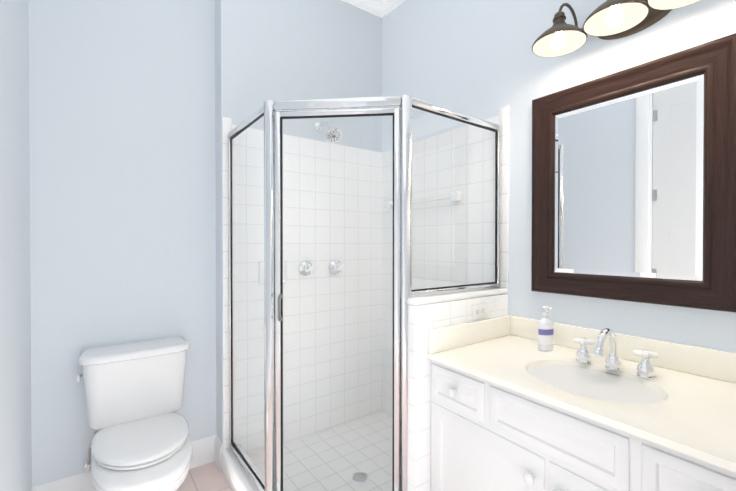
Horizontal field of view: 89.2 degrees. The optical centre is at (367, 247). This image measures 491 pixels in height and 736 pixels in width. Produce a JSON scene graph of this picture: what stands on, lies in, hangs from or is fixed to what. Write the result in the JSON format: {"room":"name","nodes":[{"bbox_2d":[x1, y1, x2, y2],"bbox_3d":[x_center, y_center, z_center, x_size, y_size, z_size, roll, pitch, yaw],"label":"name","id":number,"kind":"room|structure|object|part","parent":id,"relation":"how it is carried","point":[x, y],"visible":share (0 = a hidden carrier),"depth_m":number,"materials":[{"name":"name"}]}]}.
{"room":"bathroom","nodes":[
{"label":"bathroom","id":0,"kind":"room"},
{"bbox_2d":[0,0,31,490],"bbox_3d":[-0.585,-0.253,0.311,0.100,3.050,3.630,0,1,-36],"label":"wall","id":1,"kind":"structure","parent":0,"point":[15,398],"depth_m":1.39,"materials":[{"name":"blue paint"}]},
{"bbox_2d":[176,461,231,490],"bbox_3d":[0.250,1.317,0.939,2.174,0.100,3.630,0,1,-36],"label":"floor","id":2,"kind":"structure","parent":0,"point":[208,477],"depth_m":2.02,"materials":[{"name":"tile"}]},
{"bbox_2d":[76,337,192,490],"bbox_3d":[-1.026,0.880,1.688,0.476,0.762,0.680,0,1,-36],"label":"toilet","id":3,"kind":"object","parent":2,"relation":"on","point":[141,438],"visible":1,"depth_m":1.73,"materials":[{"name":"white ceramic"}]},
{"bbox_3d":[-1.326,0.845,1.802,0.128,0.514,0.130,0,1,-36],"label":"handle","id":4,"kind":"part","parent":3,"relation":"part of","materials":[{"name":"silver metal"}]},
{"bbox_2d":[221,444,264,490],"bbox_3d":[-0.306,1.200,1.844,0.535,0.120,1.031,0,1,-36],"label":"shower curb","id":5,"kind":"object","parent":2,"relation":"on","point":[237,478],"depth_m":1.94,"materials":[{"name":"tile"}]},
{"bbox_2d":[228,95,499,490],"bbox_3d":[-0.052,0.155,2.039,1.123,1.964,1.023,0,1,-36],"label":"shower enclosure","id":6,"kind":"object","parent":5,"relation":"on","point":[272,272],"visible":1,"depth_m":1.63,"materials":[{"name":"clear glass"}]},
{"bbox_2d":[249,411,392,490],"bbox_3d":[-0.064,1.240,2.085,1.100,0.034,0.930,0,1,-36],"label":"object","id":7,"kind":"structure","parent":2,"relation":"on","point":[379,465],"depth_m":2.17,"materials":[{"name":"tile"}]},
{"bbox_3d":[-0.043,1.226,1.989,0.104,0.004,0.104,0,1,-36],"label":"floor drain grate","id":8,"kind":"part","parent":7,"relation":"part of","materials":[{"name":"grey metal"}]},
{"bbox_2d":[407,287,507,490],"bbox_3d":[0.422,0.735,1.787,0.664,1.050,0.128,0,1,-36],"label":"wall","id":9,"kind":"structure","parent":2,"relation":"on","point":[426,313],"depth_m":1.58,"materials":[{"name":"tile"}]},
{"bbox_2d":[472,303,486,319],"bbox_3d":[0.537,0.305,1.788,0.116,0.074,0.008,0,1,-36],"label":"electrical outlet plate","id":10,"kind":"object","parent":9,"relation":"attached to","point":[479,311],"visible":1,"depth_m":1.78,"materials":[{"name":"white plastic"}]},
{"bbox_2d":[427,315,735,490],"bbox_3d":[0.770,0.778,1.329,0.666,0.971,1.026,0,1,-36],"label":"bathroom vanity","id":11,"kind":"object","parent":2,"relation":"on","point":[515,408],"visible":1,"depth_m":1.26,"materials":[{"name":"white"}]},
{"bbox_3d":[0.535,0.652,1.149,0.076,0.203,0.787,0,1,-36],"label":"knob","id":12,"kind":"part","parent":11,"relation":"part of","materials":[{"name":"white"}]},
{"bbox_2d":[538,306,553,350],"bbox_3d":[0.781,0.352,1.626,0.069,0.192,0.059,0,1,-36],"label":"soap bottle","id":13,"kind":"object","parent":11,"relation":"on","point":[545,333],"visible":1,"depth_m":1.61,"materials":[{"name":"white plastic"}]},
{"bbox_2d":[573,328,658,378],"bbox_3d":[0.870,0.371,1.360,0.185,0.158,0.279,0,1,-36],"label":"faucet","id":14,"kind":"object","parent":11,"relation":"on","point":[645,370],"depth_m":1.37,"materials":[{"name":"silver metal"}]},
{"bbox_2d":[28,0,381,486],"bbox_3d":[-0.758,-0.269,2.295,1.974,3.050,0.230,0,1,-36],"label":"wall","id":15,"kind":"structure","parent":0,"point":[132,103],"depth_m":2.00,"materials":[{"name":"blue paint"}]},
{"bbox_2d":[38,435,219,490],"bbox_3d":[-1.208,1.186,1.968,0.789,0.146,0.040,0,1,-36],"label":"baseboard","id":16,"kind":"structure","parent":15,"relation":"attached to","point":[209,449],"depth_m":2.12,"materials":[{"name":"white wood"}]},
{"bbox_2d":[222,117,381,455],"bbox_3d":[-0.356,0.257,2.445,1.152,1.995,0.011,0,1,-36],"label":"shower wall tile","id":17,"kind":"structure","parent":15,"relation":"attached to","point":[372,170],"depth_m":2.44,"materials":[{"name":"white tile"}]},
{"bbox_2d":[342,0,379,13],"bbox_3d":[-0.415,-1.747,2.335,1.133,0.095,0.092,0,1,-36],"label":"crown molding","id":18,"kind":"structure","parent":15,"relation":"attached to","point":[370,6],"depth_m":2.66,"materials":[{"name":"white"}]},
{"bbox_2d":[382,0,735,352],"bbox_3d":[1.085,-0.263,1.541,0.100,3.050,3.630,0,1,-36],"label":"wall","id":19,"kind":"structure","parent":0,"point":[479,59],"depth_m":1.87,"materials":[{"name":"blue paint"}]},
{"bbox_2d":[372,0,405,18],"bbox_3d":[0.688,-1.744,1.907,0.092,0.095,2.090,0,1,-36],"label":"crown molding","id":20,"kind":"structure","parent":19,"relation":"attached to","point":[381,9],"depth_m":2.68,"materials":[{"name":"white"}]},
{"bbox_2d":[382,105,508,416],"bbox_3d":[0.426,0.243,2.345,0.012,1.965,1.020,0,1,-36],"label":"shower wall tile","id":21,"kind":"structure","parent":19,"relation":"attached to","point":[452,244],"depth_m":2.24,"materials":[{"name":"white tile"}]},
{"bbox_2d":[532,0,700,56],"bbox_3d":[0.944,-0.928,1.400,0.287,0.214,0.618,0,1,-36],"label":"light fixture","id":22,"kind":"object","parent":19,"relation":"attached to","point":[611,19],"visible":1,"depth_m":1.45,"materials":[{"name":"white glass"}]},
{"bbox_2d":[531,33,735,312],"bbox_3d":[1.014,-0.249,1.520,0.040,0.922,0.720,0,1,-36],"label":"mirror","id":23,"kind":"object","parent":19,"relation":"attached to","point":[634,184],"visible":0.98,"depth_m":1.45,"materials":[{"name":"brown wood"}]},
{"bbox_2d":[554,74,703,280],"bbox_3d":[1.027,-0.249,1.529,0.007,0.736,0.534,0,1,-36],"label":"mirror glass","id":24,"kind":"object","parent":23,"relation":"attached to","point":[629,163],"depth_m":1.48,"materials":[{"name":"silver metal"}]}
]}

